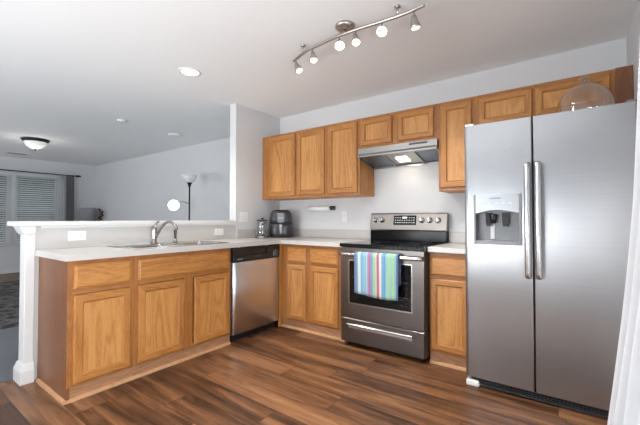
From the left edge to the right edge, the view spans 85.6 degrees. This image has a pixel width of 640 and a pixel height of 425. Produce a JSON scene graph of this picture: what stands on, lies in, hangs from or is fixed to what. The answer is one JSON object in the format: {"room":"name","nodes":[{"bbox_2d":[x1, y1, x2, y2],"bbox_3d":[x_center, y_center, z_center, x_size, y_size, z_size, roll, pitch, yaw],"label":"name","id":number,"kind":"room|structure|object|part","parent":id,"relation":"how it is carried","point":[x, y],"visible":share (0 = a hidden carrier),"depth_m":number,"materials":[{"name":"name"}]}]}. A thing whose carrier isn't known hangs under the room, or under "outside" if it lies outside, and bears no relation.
{"room":"kitchen","nodes":[
{"label":"kitchen","id":0,"kind":"room"},
{"bbox_2d":[0,156,94,268],"bbox_3d":[-7.350,0.029,6.290,0.150,2.450,6.050,-1,-1,36],"label":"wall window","id":1,"kind":"structure","parent":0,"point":[84,186],"depth_m":7.73,"materials":[{"name":"grey paint"}]},
{"bbox_2d":[0,174,9,244],"bbox_3d":[-6.823,-0.072,7.021,0.060,1.480,0.770,-1,-1,36],"label":"window","id":2,"kind":"structure","parent":1,"relation":"attached to","point":[0,174],"depth_m":7.29,"materials":[{"name":"white paint"}]},
{"bbox_2d":[0,172,11,245],"bbox_3d":[-6.739,-0.083,6.954,0.046,1.522,0.800,-1,-1,36],"label":"blind","id":3,"kind":"object","parent":1,"relation":"attached to","point":[5,219],"visible":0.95,"depth_m":7.20,"materials":[{"name":"grey plastic"}]},
{"bbox_2d":[0,267,19,273],"bbox_3d":[-7.322,1.202,6.165,0.016,0.100,5.879,-1,-1,36],"label":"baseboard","id":4,"kind":"structure","parent":1,"relation":"attached to","point":[8,270],"depth_m":7.26,"materials":[{"name":"white paint"}]},
{"bbox_2d":[14,173,57,244],"bbox_3d":[-6.235,-0.069,7.644,0.046,1.522,0.790,-1,-1,36],"label":"blind","id":5,"kind":"object","parent":1,"relation":"attached to","point":[53,216],"visible":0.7,"depth_m":7.59,"materials":[{"name":"grey plastic"}]},
{"bbox_2d":[15,176,57,243],"bbox_3d":[-6.324,-0.059,7.703,0.060,1.480,0.760,-1,-1,36],"label":"window","id":6,"kind":"structure","parent":1,"relation":"attached to","point":[21,176],"depth_m":7.55,"materials":[{"name":"white paint"}]},
{"bbox_2d":[0,169,80,176],"bbox_3d":[-6.479,-0.878,7.263,0.128,0.055,2.520,-1,-1,36],"label":"curtain rod","id":7,"kind":"object","parent":1,"relation":"attached to","point":[0,169],"visible":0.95,"depth_m":7.63,"materials":[{"name":"black metal"}]},
{"bbox_2d":[57,175,65,220],"bbox_3d":[-5.939,0.203,7.923,0.055,2.104,0.158,-1,-1,36],"label":"sheer curtain","id":8,"kind":"object","parent":7,"relation":"hanging from","point":[61,189],"visible":0.47,"depth_m":7.94,"materials":[{"name":"white fabric"}]},
{"bbox_2d":[66,176,73,220],"bbox_3d":[-5.844,0.205,8.053,0.081,2.104,0.159,-1,-1,36],"label":"curtain","id":9,"kind":"object","parent":7,"relation":"hanging from","point":[69,179],"visible":0.48,"depth_m":8.07,"materials":[{"name":"fabric"}]},
{"bbox_2d":[33,103,279,379],"bbox_3d":[-1.315,-0.025,3.494,0.105,2.450,2.539,-1,-1,36],"label":"wall","id":10,"kind":"structure","parent":0,"point":[248,126],"depth_m":3.93,"materials":[{"name":"grey paint"}]},
{"bbox_2d":[13,360,33,385],"bbox_3d":[-2.080,1.112,2.423,0.162,0.135,0.077,-1,-1,36],"label":"trim","id":11,"kind":"structure","parent":10,"relation":"attached to","point":[23,374],"depth_m":2.38,"materials":[{"name":"white paint"}]},
{"bbox_2d":[13,226,35,363],"bbox_3d":[-2.093,0.638,2.434,0.154,1.083,0.090,-1,-1,36],"label":"trim","id":12,"kind":"structure","parent":10,"relation":"attached to","point":[27,233],"depth_m":2.41,"materials":[{"name":"white paint"}]},
{"bbox_2d":[68,231,85,240],"bbox_3d":[-1.861,0.179,2.647,0.008,0.073,0.120,-1,-1,36],"label":"wall outlet","id":13,"kind":"object","parent":10,"relation":"attached to","point":[72,235],"visible":1,"depth_m":2.64,"materials":[{"name":"white plastic"}]},
{"bbox_2d":[7,220,235,225],"bbox_3d":[-1.603,0.093,3.193,0.251,0.034,1.906,-1,-1,36],"label":"trim","id":14,"kind":"structure","parent":10,"relation":"attached to","point":[9,223],"depth_m":2.78,"materials":[{"name":"white paint"}]},
{"bbox_2d":[40,224,235,227],"bbox_3d":[-1.479,0.119,3.185,0.030,0.015,1.772,-1,-1,36],"label":"trim","id":15,"kind":"structure","parent":10,"relation":"attached to","point":[166,224],"depth_m":2.89,"materials":[{"name":"white paint"}]},
{"bbox_2d":[215,229,223,234],"bbox_3d":[-1.083,0.208,3.710,0.008,0.070,0.114,-1,-1,36],"label":"wall outlet","id":16,"kind":"object","parent":10,"relation":"attached to","point":[217,231],"visible":1,"depth_m":3.71,"materials":[{"name":"white plastic"}]},
{"bbox_2d":[240,212,247,221],"bbox_3d":[-0.877,0.052,3.990,0.012,0.115,0.115,-1,-1,36],"label":"light switch","id":17,"kind":"object","parent":10,"relation":"attached to","point":[243,215],"visible":1,"depth_m":3.99,"materials":[{"name":"white plastic"}]},
{"bbox_2d":[95,137,229,220],"bbox_3d":[-2.965,0.037,6.738,6.400,2.450,0.150,-1,-1,36],"label":"wall","id":18,"kind":"structure","parent":0,"point":[141,188],"depth_m":6.62,"materials":[{"name":"grey paint"}]},
{"bbox_2d":[0,272,607,424],"bbox_3d":[-3.294,1.256,3.300,10.200,0.120,6.350,-1,-1,36],"label":"floor","id":19,"kind":"structure","parent":0,"point":[276,375],"depth_m":2.22,"materials":[{"name":"brown wood"}]},
{"bbox_2d":[0,326,18,382],"bbox_3d":[-4.110,1.208,4.040,5.008,0.006,5.480,-1,-1,36],"label":"carpet","id":20,"kind":"object","parent":19,"relation":"on","point":[9,337],"visible":0.02,"depth_m":2.94,"materials":[{"name":"grey carpet"}]},
{"bbox_2d":[0,280,19,328],"bbox_3d":[-4.827,1.205,4.329,3.470,0.010,3.900,-1,-1,36],"label":"patterned rug","id":21,"kind":"object","parent":20,"relation":"on","point":[9,290],"visible":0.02,"depth_m":4.52,"materials":[{"name":"grey fabric"}]},
{"bbox_2d":[168,174,196,220],"bbox_3d":[-2.181,0.318,5.481,0.460,1.841,0.260,0,-1,-11],"label":"floor lamp","id":22,"kind":"object","parent":20,"relation":"on","point":[189,178],"visible":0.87,"depth_m":5.46,"materials":[{"name":"black metal"}]},
{"bbox_3d":[-2.334,-0.116,5.508,0.168,0.164,0.168,-1,-1,36],"label":"lamp shade","id":23,"kind":"part","parent":22,"relation":"part of","materials":[{"name":"white glass"}]},
{"bbox_3d":[-2.083,-0.540,5.516,0.236,0.125,0.236,-1,-1,36],"label":"lamp shade","id":24,"kind":"part","parent":22,"relation":"part of","materials":[{"name":"white glass"}]},
{"bbox_2d":[35,256,133,404],"bbox_3d":[-1.656,0.743,2.435,0.556,0.873,0.418,-1,-1,36],"label":"base cabinet","id":25,"kind":"object","parent":19,"relation":"on","point":[85,307],"visible":0.88,"depth_m":2.27,"materials":[{"name":"brown wood"}]},
{"bbox_3d":[-1.772,0.741,2.293,0.536,0.873,0.019,-1,-1,36],"label":"panel","id":26,"kind":"part","parent":25,"relation":"part of","materials":[{"name":"brown wood"}]},
{"bbox_3d":[-1.650,1.170,2.422,0.523,0.020,0.418,-1,-1,36],"label":"shoe moulding","id":27,"kind":"part","parent":25,"relation":"part of","materials":[{"name":"brown wood"}]},
{"bbox_3d":[-1.450,0.697,2.295,0.019,0.785,0.401,-1,-1,36],"label":"frame","id":28,"kind":"part","parent":25,"relation":"part of","materials":[{"name":"brown wood"}]},
{"bbox_3d":[-1.432,0.796,2.285,0.018,0.551,0.344,-1,-1,36],"label":"door","id":29,"kind":"part","parent":25,"relation":"part of","materials":[{"name":"brown wood"}]},
{"bbox_3d":[-1.432,0.408,2.293,0.018,0.153,0.344,-1,-1,36],"label":"drawer","id":30,"kind":"part","parent":25,"relation":"part of","materials":[{"name":"brown wood"}]},
{"bbox_2d":[132,248,230,379],"bbox_3d":[-1.278,0.753,2.950,0.554,0.873,0.858,-1,-1,36],"label":"base cabinet","id":31,"kind":"object","parent":19,"relation":"on","point":[181,311],"visible":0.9,"depth_m":2.72,"materials":[{"name":"brown wood"}]},
{"bbox_3d":[-1.192,0.803,2.613,0.018,0.551,0.368,-1,-1,36],"label":"door","id":32,"kind":"part","parent":31,"relation":"part of","materials":[{"name":"brown wood"}]},
{"bbox_3d":[-1.068,1.177,2.788,0.016,0.020,0.858,-1,-1,36],"label":"shoe moulding","id":33,"kind":"part","parent":31,"relation":"part of","materials":[{"name":"brown wood"}]},
{"bbox_3d":[-1.062,0.420,2.798,0.018,0.150,0.808,-1,-1,36],"label":"false drawer","id":34,"kind":"part","parent":31,"relation":"part of","materials":[{"name":"brown wood"}]},
{"bbox_3d":[-0.927,0.810,2.976,0.018,0.551,0.357,-1,-1,36],"label":"door","id":35,"kind":"part","parent":31,"relation":"part of","materials":[{"name":"brown wood"}]},
{"bbox_2d":[230,244,279,341],"bbox_3d":[-0.818,0.764,3.537,0.568,0.874,0.620,-1,-1,36],"label":"dishwasher","id":36,"kind":"object","parent":19,"relation":"on","point":[253,269],"visible":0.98,"depth_m":3.34,"materials":[{"name":"silver metal"}]},
{"bbox_2d":[230,244,273,271],"bbox_3d":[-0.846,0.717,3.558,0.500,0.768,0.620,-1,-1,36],"label":"control panel","id":37,"kind":"object","parent":36,"relation":"in","point":[264,249],"depth_m":3.37,"materials":[{"name":"black plastic"}]},
{"bbox_3d":[-0.624,0.397,3.404,0.046,0.130,0.610,-1,-1,36],"label":"control panel","id":38,"kind":"part","parent":36,"relation":"part of","materials":[{"name":"black plastic"}]},
{"bbox_2d":[278,244,344,341],"bbox_3d":[0.065,0.767,3.663,0.815,0.873,0.610,-1,-1,36],"label":"base cabinet","id":39,"kind":"object","parent":19,"relation":"on","point":[309,276],"visible":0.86,"depth_m":3.43,"materials":[{"name":"brown wood"}]},
{"bbox_2d":[35,229,370,261],"bbox_3d":[-0.719,0.247,3.060,1.360,0.140,2.526,-1,-1,36],"label":"countertop","id":40,"kind":"structure","parent":39,"relation":"on","point":[245,237],"depth_m":3.24,"materials":[{"name":"laminate"}]},
{"bbox_2d":[150,221,177,243],"bbox_3d":[-1.340,0.170,3.002,0.304,0.202,0.073,0,-1,19],"label":"kitchen faucet","id":41,"kind":"object","parent":40,"relation":"on","point":[155,233],"visible":1,"depth_m":3.02,"materials":[{"name":"silver metal"}]},
{"bbox_3d":[-1.326,0.145,2.981,0.265,0.152,0.025,0,-1,23],"label":"spout","id":42,"kind":"part","parent":41,"relation":"part of","materials":[{"name":"silver metal"}]},
{"bbox_2d":[107,240,228,248],"bbox_3d":[-1.273,0.356,2.959,0.482,0.177,0.836,-1,-1,36],"label":"sink","id":43,"kind":"object","parent":40,"relation":"in","point":[195,242],"visible":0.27,"depth_m":2.96,"materials":[{"name":"silver metal"}]},
{"bbox_3d":[-1.365,0.355,2.783,0.345,0.172,0.355,-1,-1,36],"label":"bowl","id":44,"kind":"part","parent":43,"relation":"part of","materials":[{"name":"silver metal"}]},
{"bbox_2d":[173,229,177,241],"bbox_3d":[-1.339,0.216,3.198,0.044,0.118,0.044,-1,-1,36],"label":"sprayer","id":45,"kind":"object","parent":43,"relation":"on","point":[175,230],"visible":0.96,"depth_m":3.19,"materials":[{"name":"silver metal"}]},
{"bbox_3d":[-1.131,0.361,3.102,0.345,0.172,0.355,-1,-1,36],"label":"bowl","id":46,"kind":"part","parent":43,"relation":"part of","materials":[{"name":"silver metal"}]},
{"bbox_2d":[255,217,268,237],"bbox_3d":[-0.672,0.176,3.987,0.174,0.238,0.160,-1,-1,36],"label":"press","id":47,"kind":"object","parent":40,"relation":"on","point":[262,226],"visible":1,"depth_m":3.93,"materials":[{"name":"silver metal"}]},
{"bbox_2d":[269,210,292,237],"bbox_3d":[-0.471,0.133,4.166,0.290,0.330,0.337,0,-1,-6],"label":"air fryer","id":48,"kind":"object","parent":40,"relation":"on","point":[281,225],"visible":1,"depth_m":4.06,"materials":[{"name":"black plastic"}]},
{"bbox_3d":[-0.473,-0.019,4.192,0.224,0.024,0.224,0,-1,-6],"label":"lid","id":49,"kind":"part","parent":48,"relation":"part of","materials":[{"name":"black plastic"}]},
{"bbox_3d":[-0.456,0.197,4.021,0.040,0.118,0.050,0,-1,-6],"label":"handle","id":50,"kind":"part","parent":48,"relation":"part of","materials":[{"name":"silver metal"}]},
{"bbox_3d":[-0.459,0.061,4.054,0.086,0.110,0.020,0,-1,-6],"label":"control panel","id":51,"kind":"part","parent":48,"relation":"part of","materials":[{"name":"grey plastic"}]},
{"bbox_3d":[-0.473,0.205,4.188,0.290,0.143,0.290,0,-1,-6],"label":"basket drawer","id":52,"kind":"part","parent":48,"relation":"part of","materials":[{"name":"grey plastic"}]},
{"bbox_3d":[-0.240,0.817,3.542,0.240,0.559,0.018,-1,-1,36],"label":"door","id":53,"kind":"part","parent":39,"relation":"part of","materials":[{"name":"brown wood"}]},
{"bbox_3d":[-0.240,0.434,3.549,0.240,0.150,0.018,-1,-1,36],"label":"drawer","id":54,"kind":"part","parent":39,"relation":"part of","materials":[{"name":"brown wood"}]},
{"bbox_3d":[-0.085,1.189,3.430,0.792,0.020,0.016,-1,-1,36],"label":"shoe moulding","id":55,"kind":"part","parent":39,"relation":"part of","materials":[{"name":"brown wood"}]},
{"bbox_3d":[0.035,0.430,3.348,0.332,0.150,0.018,-1,-1,36],"label":"drawer","id":56,"kind":"part","parent":39,"relation":"part of","materials":[{"name":"brown wood"}]},
{"bbox_3d":[0.035,0.813,3.340,0.332,0.559,0.018,-1,-1,36],"label":"door","id":57,"kind":"part","parent":39,"relation":"part of","materials":[{"name":"brown wood"}]},
{"bbox_2d":[339,213,448,362],"bbox_3d":[0.674,0.597,3.140,0.776,1.193,0.704,-1,-1,36],"label":"electric range","id":58,"kind":"object","parent":19,"relation":"on","point":[402,326],"visible":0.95,"depth_m":2.92,"materials":[{"name":"grey metal"}]},
{"bbox_2d":[354,251,400,300],"bbox_3d":[0.469,0.520,2.865,0.400,0.372,0.070,-1,-1,36],"label":"dish towel","id":59,"kind":"object","parent":58,"relation":"hanging from","point":[376,275],"visible":1,"depth_m":2.83,"materials":[{"name":"multicoloured fabric"}]},
{"bbox_3d":[0.486,0.997,2.888,0.590,0.040,0.018,-1,-1,36],"label":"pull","id":60,"kind":"part","parent":58,"relation":"part of","materials":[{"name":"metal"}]},
{"bbox_3d":[0.491,0.609,2.901,0.589,0.386,0.002,-1,-1,36],"label":"window trim","id":61,"kind":"part","parent":58,"relation":"part of","materials":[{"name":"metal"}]},
{"bbox_3d":[0.482,0.366,2.881,0.752,0.036,0.052,-1,-1,36],"label":"handle","id":62,"kind":"part","parent":58,"relation":"part of","materials":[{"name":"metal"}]},
{"bbox_3d":[0.507,1.039,2.903,0.764,0.205,0.034,-1,-1,36],"label":"storage drawer","id":63,"kind":"part","parent":58,"relation":"part of","materials":[{"name":"silver metal"}]},
{"bbox_3d":[0.507,0.619,2.911,0.764,0.616,0.034,-1,-1,36],"label":"oven door","id":64,"kind":"part","parent":58,"relation":"part of","materials":[{"name":"silver metal"}]},
{"bbox_2d":[340,240,445,250],"bbox_3d":[0.685,0.292,3.161,0.776,0.032,0.668,-1,-1,36],"label":"cooktop","id":65,"kind":"object","parent":58,"relation":"in","point":[367,245],"depth_m":3.00,"materials":[{"name":"black glass"}]},
{"bbox_3d":[0.857,0.091,3.401,0.776,0.172,0.080,-1,-1,36],"label":"control panel","id":66,"kind":"part","parent":58,"relation":"part of","materials":[{"name":"silver metal"}]},
{"bbox_2d":[429,252,465,371],"bbox_3d":[1.161,0.752,2.873,0.312,0.873,0.592,-1,-1,36],"label":"base cabinet","id":67,"kind":"object","parent":19,"relation":"on","point":[447,270],"visible":0.62,"depth_m":2.65,"materials":[{"name":"brown wood"}]},
{"bbox_2d":[428,232,465,253],"bbox_3d":[1.153,0.243,2.873,0.314,0.140,0.618,-1,-1,36],"label":"countertop","id":68,"kind":"structure","parent":67,"relation":"on","point":[456,245],"depth_m":2.76,"materials":[{"name":"laminate"}]},
{"bbox_3d":[0.997,1.174,2.639,0.312,0.020,0.016,-1,-1,36],"label":"shoe moulding","id":69,"kind":"part","parent":67,"relation":"part of","materials":[{"name":"brown wood"}]},
{"bbox_3d":[0.990,0.417,2.650,0.282,0.150,0.018,-1,-1,36],"label":"drawer","id":70,"kind":"part","parent":67,"relation":"part of","materials":[{"name":"brown wood"}]},
{"bbox_3d":[0.990,0.796,2.642,0.282,0.552,0.018,-1,-1,36],"label":"door","id":71,"kind":"part","parent":67,"relation":"part of","materials":[{"name":"brown wood"}]},
{"bbox_2d":[464,99,636,418],"bbox_3d":[1.572,0.284,2.398,0.910,1.790,0.833,-1,-1,36],"label":"refrigerator","id":72,"kind":"object","parent":19,"relation":"on","point":[549,198],"visible":0.99,"depth_m":2.09,"materials":[{"name":"grey metal"}]},
{"bbox_3d":[1.178,-0.056,2.291,0.256,0.126,0.071,-1,-1,36],"label":"dispenser panel","id":73,"kind":"part","parent":72,"relation":"part of","materials":[{"name":"silver metal"}]},
{"bbox_3d":[1.182,0.257,2.295,0.402,1.710,0.070,-1,-1,36],"label":"freezer door","id":74,"kind":"part","parent":72,"relation":"part of","materials":[{"name":"metal"}]},
{"bbox_3d":[1.285,0.048,2.138,0.033,0.722,0.068,-1,-1,36],"label":"handle","id":75,"kind":"part","parent":72,"relation":"part of","materials":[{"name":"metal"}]},
{"bbox_3d":[1.331,0.047,2.104,0.033,0.722,0.068,-1,-1,36],"label":"handle","id":76,"kind":"part","parent":72,"relation":"part of","materials":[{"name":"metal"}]},
{"bbox_3d":[1.553,0.252,2.024,0.498,1.710,0.070,-1,-1,36],"label":"fridge door","id":77,"kind":"part","parent":72,"relation":"part of","materials":[{"name":"metal"}]},
{"bbox_2d":[556,76,614,112],"bbox_3d":[1.725,-0.733,2.252,0.314,0.304,0.314,-1,-1,36],"label":"glass dome","id":78,"kind":"object","parent":72,"relation":"on","point":[583,76],"visible":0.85,"depth_m":2.19,"materials":[{"name":"clear glass"}]},
{"bbox_3d":[-5.382,0.923,8.067,0.510,0.730,0.470,-1,-1,36],"label":"side table","id":79,"kind":"object","parent":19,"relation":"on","visible":0},
{"bbox_2d":[79,208,96,220],"bbox_3d":[-5.451,0.225,8.113,0.350,0.666,0.350,-1,-1,36],"label":"table lamp","id":80,"kind":"object","parent":79,"relation":"on","point":[85,214],"visible":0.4,"depth_m":7.98,"materials":[{"name":"grey fabric"}]},
{"bbox_2d":[98,208,103,220],"bbox_3d":[-5.136,0.230,8.096,0.116,0.657,0.148,0,-1,18],"label":"flower vase","id":81,"kind":"object","parent":79,"relation":"on","point":[101,215],"visible":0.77,"depth_m":8.08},
{"bbox_2d":[0,0,636,165],"bbox_3d":[-3.294,-1.328,3.349,10.200,0.150,6.350,-1,-1,36],"label":"ceiling","id":82,"kind":"structure","parent":0,"point":[70,69],"depth_m":2.78,"materials":[{"name":"white paint"}]},
{"bbox_2d":[5,151,29,155],"bbox_3d":[-6.070,-1.179,6.920,0.240,0.010,0.340,-1,-1,36],"label":"ceiling vent","id":83,"kind":"object","parent":82,"relation":"in","point":[7,152],"visible":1,"depth_m":6.89,"materials":[{"name":"white plastic"}]},
{"bbox_2d":[20,137,49,150],"bbox_3d":[-4.702,-1.112,5.707,0.380,0.191,0.380,-1,-1,36],"label":"flush ceiling light","id":84,"kind":"object","parent":82,"relation":"attached to","point":[35,143],"visible":1,"depth_m":5.61,"materials":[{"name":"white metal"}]},
{"bbox_3d":[-4.702,-1.104,5.707,0.310,0.115,0.310,-1,-1,36],"label":"lamp shade","id":85,"kind":"part","parent":84,"relation":"part of","materials":[{"name":"white glass"}]},
{"bbox_2d":[117,119,125,122],"bbox_3d":[-2.640,-1.214,4.598,0.110,0.030,0.110,-1,-1,36],"label":"smoke detector","id":86,"kind":"object","parent":82,"relation":"attached to","point":[118,120],"visible":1,"depth_m":4.57,"materials":[{"name":"white plastic"}]},
{"bbox_2d":[168,133,180,136],"bbox_3d":[-2.267,-1.199,5.378,0.190,0.030,0.190,-1,-1,36],"label":"smoke detector","id":87,"kind":"object","parent":82,"relation":"attached to","point":[169,134],"visible":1,"depth_m":5.33,"materials":[{"name":"white plastic"}]},
{"bbox_2d":[178,67,200,76],"bbox_3d":[-1.163,-1.254,3.085,0.196,0.007,0.196,-1,-1,36],"label":"recessed light","id":88,"kind":"object","parent":82,"relation":"in","point":[187,71],"visible":1,"depth_m":3.07,"materials":[{"name":"white plastic"}]},
{"bbox_2d":[293,3,424,73],"bbox_3d":[0.175,-1.183,2.349,1.093,0.178,0.163,-1,-1,40],"label":"track light","id":89,"kind":"object","parent":82,"relation":"attached to","point":[345,27],"visible":1,"depth_m":2.29,"materials":[{"name":"silver metal"}]},
{"bbox_3d":[-0.045,-1.105,2.507,0.053,0.030,0.055,-1,-1,36],"label":"bulb","id":90,"kind":"part","parent":89,"relation":"part of","materials":[{"name":"white glass"}]},
{"bbox_3d":[0.132,-1.120,2.317,0.051,0.042,0.049,-1,-1,36],"label":"bulb","id":91,"kind":"part","parent":89,"relation":"part of","materials":[{"name":"white glass"}]},
{"bbox_3d":[0.236,-1.113,2.259,0.053,0.035,0.052,-1,-1,36],"label":"bulb","id":92,"kind":"part","parent":89,"relation":"part of","materials":[{"name":"white glass"}]},
{"bbox_3d":[0.385,-1.125,2.146,0.053,0.043,0.047,-1,-1,36],"label":"bulb","id":93,"kind":"part","parent":89,"relation":"part of","materials":[{"name":"white glass"}]},
{"bbox_2d":[280,38,626,242],"bbox_3d":[0.942,-0.021,3.696,3.500,2.450,0.450,-1,-1,36],"label":"wall","id":94,"kind":"structure","parent":0,"point":[409,189],"depth_m":3.40,"materials":[{"name":"grey paint"}]},
{"bbox_2d":[263,125,335,200],"bbox_3d":[-0.231,-0.542,4.080,0.959,0.762,0.330,-1,-1,36],"label":"upper cabinet","id":95,"kind":"object","parent":94,"relation":"attached to","point":[294,163],"visible":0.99,"depth_m":3.93,"materials":[{"name":"brown wood"}]},
{"bbox_3d":[-0.448,-0.542,4.045,0.405,0.706,0.018,-1,-1,36],"label":"door","id":96,"kind":"part","parent":95,"relation":"part of","materials":[{"name":"brown wood"}]},
{"bbox_3d":[-0.105,-0.547,3.795,0.372,0.706,0.018,-1,-1,36],"label":"door","id":97,"kind":"part","parent":95,"relation":"part of","materials":[{"name":"brown wood"}]},
{"bbox_2d":[236,229,370,239],"bbox_3d":[-0.186,0.241,3.789,1.360,0.100,0.720,-1,-1,36],"label":"backsplash","id":98,"kind":"structure","parent":94,"relation":"attached to","point":[241,233],"depth_m":3.98,"materials":[{"name":"laminate"}]},
{"bbox_2d":[307,205,334,210],"bbox_3d":[0.012,-0.052,4.042,0.350,0.070,0.089,-1,-1,36],"label":"paper towel holder","id":99,"kind":"object","parent":94,"relation":"attached to","point":[314,207],"visible":1,"depth_m":4.01,"materials":[{"name":"white plastic"}]},
{"bbox_2d":[342,211,347,221],"bbox_3d":[0.277,0.043,3.895,0.074,0.120,0.012,-1,-1,36],"label":"wall switch","id":100,"kind":"object","parent":94,"relation":"attached to","point":[344,213],"visible":1,"depth_m":3.89,"materials":[{"name":"white plastic"}]},
{"bbox_2d":[327,119,373,197],"bbox_3d":[0.320,-0.550,3.677,0.404,0.762,0.330,-1,-1,36],"label":"upper cabinet","id":101,"kind":"object","parent":94,"relation":"attached to","point":[348,176],"visible":0.95,"depth_m":3.54,"materials":[{"name":"brown wood"}]},
{"bbox_3d":[0.228,-0.552,3.551,0.350,0.706,0.018,-1,-1,36],"label":"door","id":102,"kind":"part","parent":101,"relation":"part of","materials":[{"name":"brown wood"}]},
{"bbox_2d":[360,104,437,148],"bbox_3d":[0.796,-0.783,3.333,0.776,0.308,0.330,-1,-1,36],"label":"upper cabinet","id":103,"kind":"object","parent":94,"relation":"attached to","point":[420,123],"visible":0.84,"depth_m":3.17,"materials":[{"name":"brown wood"}]},
{"bbox_3d":[0.540,-0.783,3.327,0.328,0.252,0.018,-1,-1,36],"label":"door","id":104,"kind":"part","parent":103,"relation":"part of","materials":[{"name":"brown wood"}]},
{"bbox_2d":[357,138,438,169],"bbox_3d":[0.786,-0.547,3.314,0.774,0.164,0.360,-1,-1,36],"label":"range hood","id":105,"kind":"object","parent":103,"relation":"attached to","point":[424,152],"visible":0.91,"depth_m":3.26,"materials":[{"name":"silver metal"}]},
{"bbox_3d":[0.808,-0.519,3.311,0.310,0.074,0.320,-1,-1,36],"label":"panel","id":106,"kind":"part","parent":105,"relation":"part of","materials":[{"name":"silver metal"}]},
{"bbox_3d":[0.865,-0.613,3.047,0.165,0.015,0.003,-1,-1,36],"label":"switch panel","id":107,"kind":"part","parent":105,"relation":"part of","materials":[{"name":"black plastic"}]},
{"bbox_3d":[0.854,-0.788,3.098,0.330,0.252,0.018,-1,-1,36],"label":"door","id":108,"kind":"part","parent":103,"relation":"part of","materials":[{"name":"brown wood"}]},
{"bbox_2d":[438,97,474,193],"bbox_3d":[1.228,-0.562,3.013,0.292,0.762,0.330,-1,-1,36],"label":"upper cabinet","id":109,"kind":"object","parent":94,"relation":"attached to","point":[453,116],"visible":0.76,"depth_m":2.90,"materials":[{"name":"brown wood"}]},
{"bbox_2d":[449,232,464,242],"bbox_3d":[1.331,0.228,3.114,0.313,0.100,0.020,-1,-1,36],"label":"backsplash","id":110,"kind":"structure","parent":94,"relation":"attached to","point":[454,237],"depth_m":3.16,"materials":[{"name":"laminate"}]},
{"bbox_2d":[474,65,633,124],"bbox_3d":[1.734,-0.813,2.648,0.962,0.274,0.330,-1,-1,36],"label":"upper cabinet","id":111,"kind":"object","parent":94,"relation":"attached to","point":[542,98],"visible":0.73,"depth_m":2.48,"materials":[{"name":"brown wood"}]},
{"bbox_3d":[1.428,-0.813,2.678,0.372,0.218,0.018,-1,-1,36],"label":"door","id":112,"kind":"part","parent":111,"relation":"part of","materials":[{"name":"brown wood"}]},
{"bbox_3d":[1.766,-0.818,2.431,0.429,0.218,0.018,-1,-1,36],"label":"door","id":113,"kind":"part","parent":111,"relation":"part of","materials":[{"name":"brown wood"}]},
{"bbox_3d":[2.088,-0.818,2.391,0.087,0.273,0.327,-1,-1,36],"label":"filler panel","id":114,"kind":"part","parent":111,"relation":"part of","materials":[{"name":"brown wood"}]},
{"bbox_2d":[626,0,639,98],"bbox_3d":[0.674,-0.087,0.238,0.150,2.450,5.750,-1,-1,36],"label":"wall","id":115,"kind":"structure","parent":0,"point":[633,35],"depth_m":2.18,"materials":[{"name":"grey paint"}]},
{"label":"outside","id":116,"kind":"structure","parent":0,"visible":0},
{"bbox_3d":[-10.337,1.457,8.539,7.340,0.080,11.000,-1,-1,36],"label":"lawn","id":117,"kind":"structure","parent":116,"visible":0},
{"bbox_2d":[0,176,54,241],"bbox_3d":[-10.184,0.041,8.455,1.319,2.748,10.000,-1,-1,36],"label":"hedge","id":118,"kind":"object","parent":117,"relation":"on","point":[0,176],"visible":0.03,"depth_m":10.22,"materials":[{"name":"green plant"}]},
{"bbox_3d":[0.265,-1.094,-0.063,0.132,0.024,2.550,-1,-1,36],"label":"curtain rod","id":119,"kind":"object","parent":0,"visible":0},
{"bbox_2d":[607,42,639,424],"bbox_3d":[0.670,0.037,0.729,0.236,2.180,0.365,-1,-1,36],"label":"curtain","id":120,"kind":"object","parent":119,"relation":"hanging from","point":[624,409],"visible":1,"depth_m":0.80,"materials":[{"name":"fabric"}]}
]}

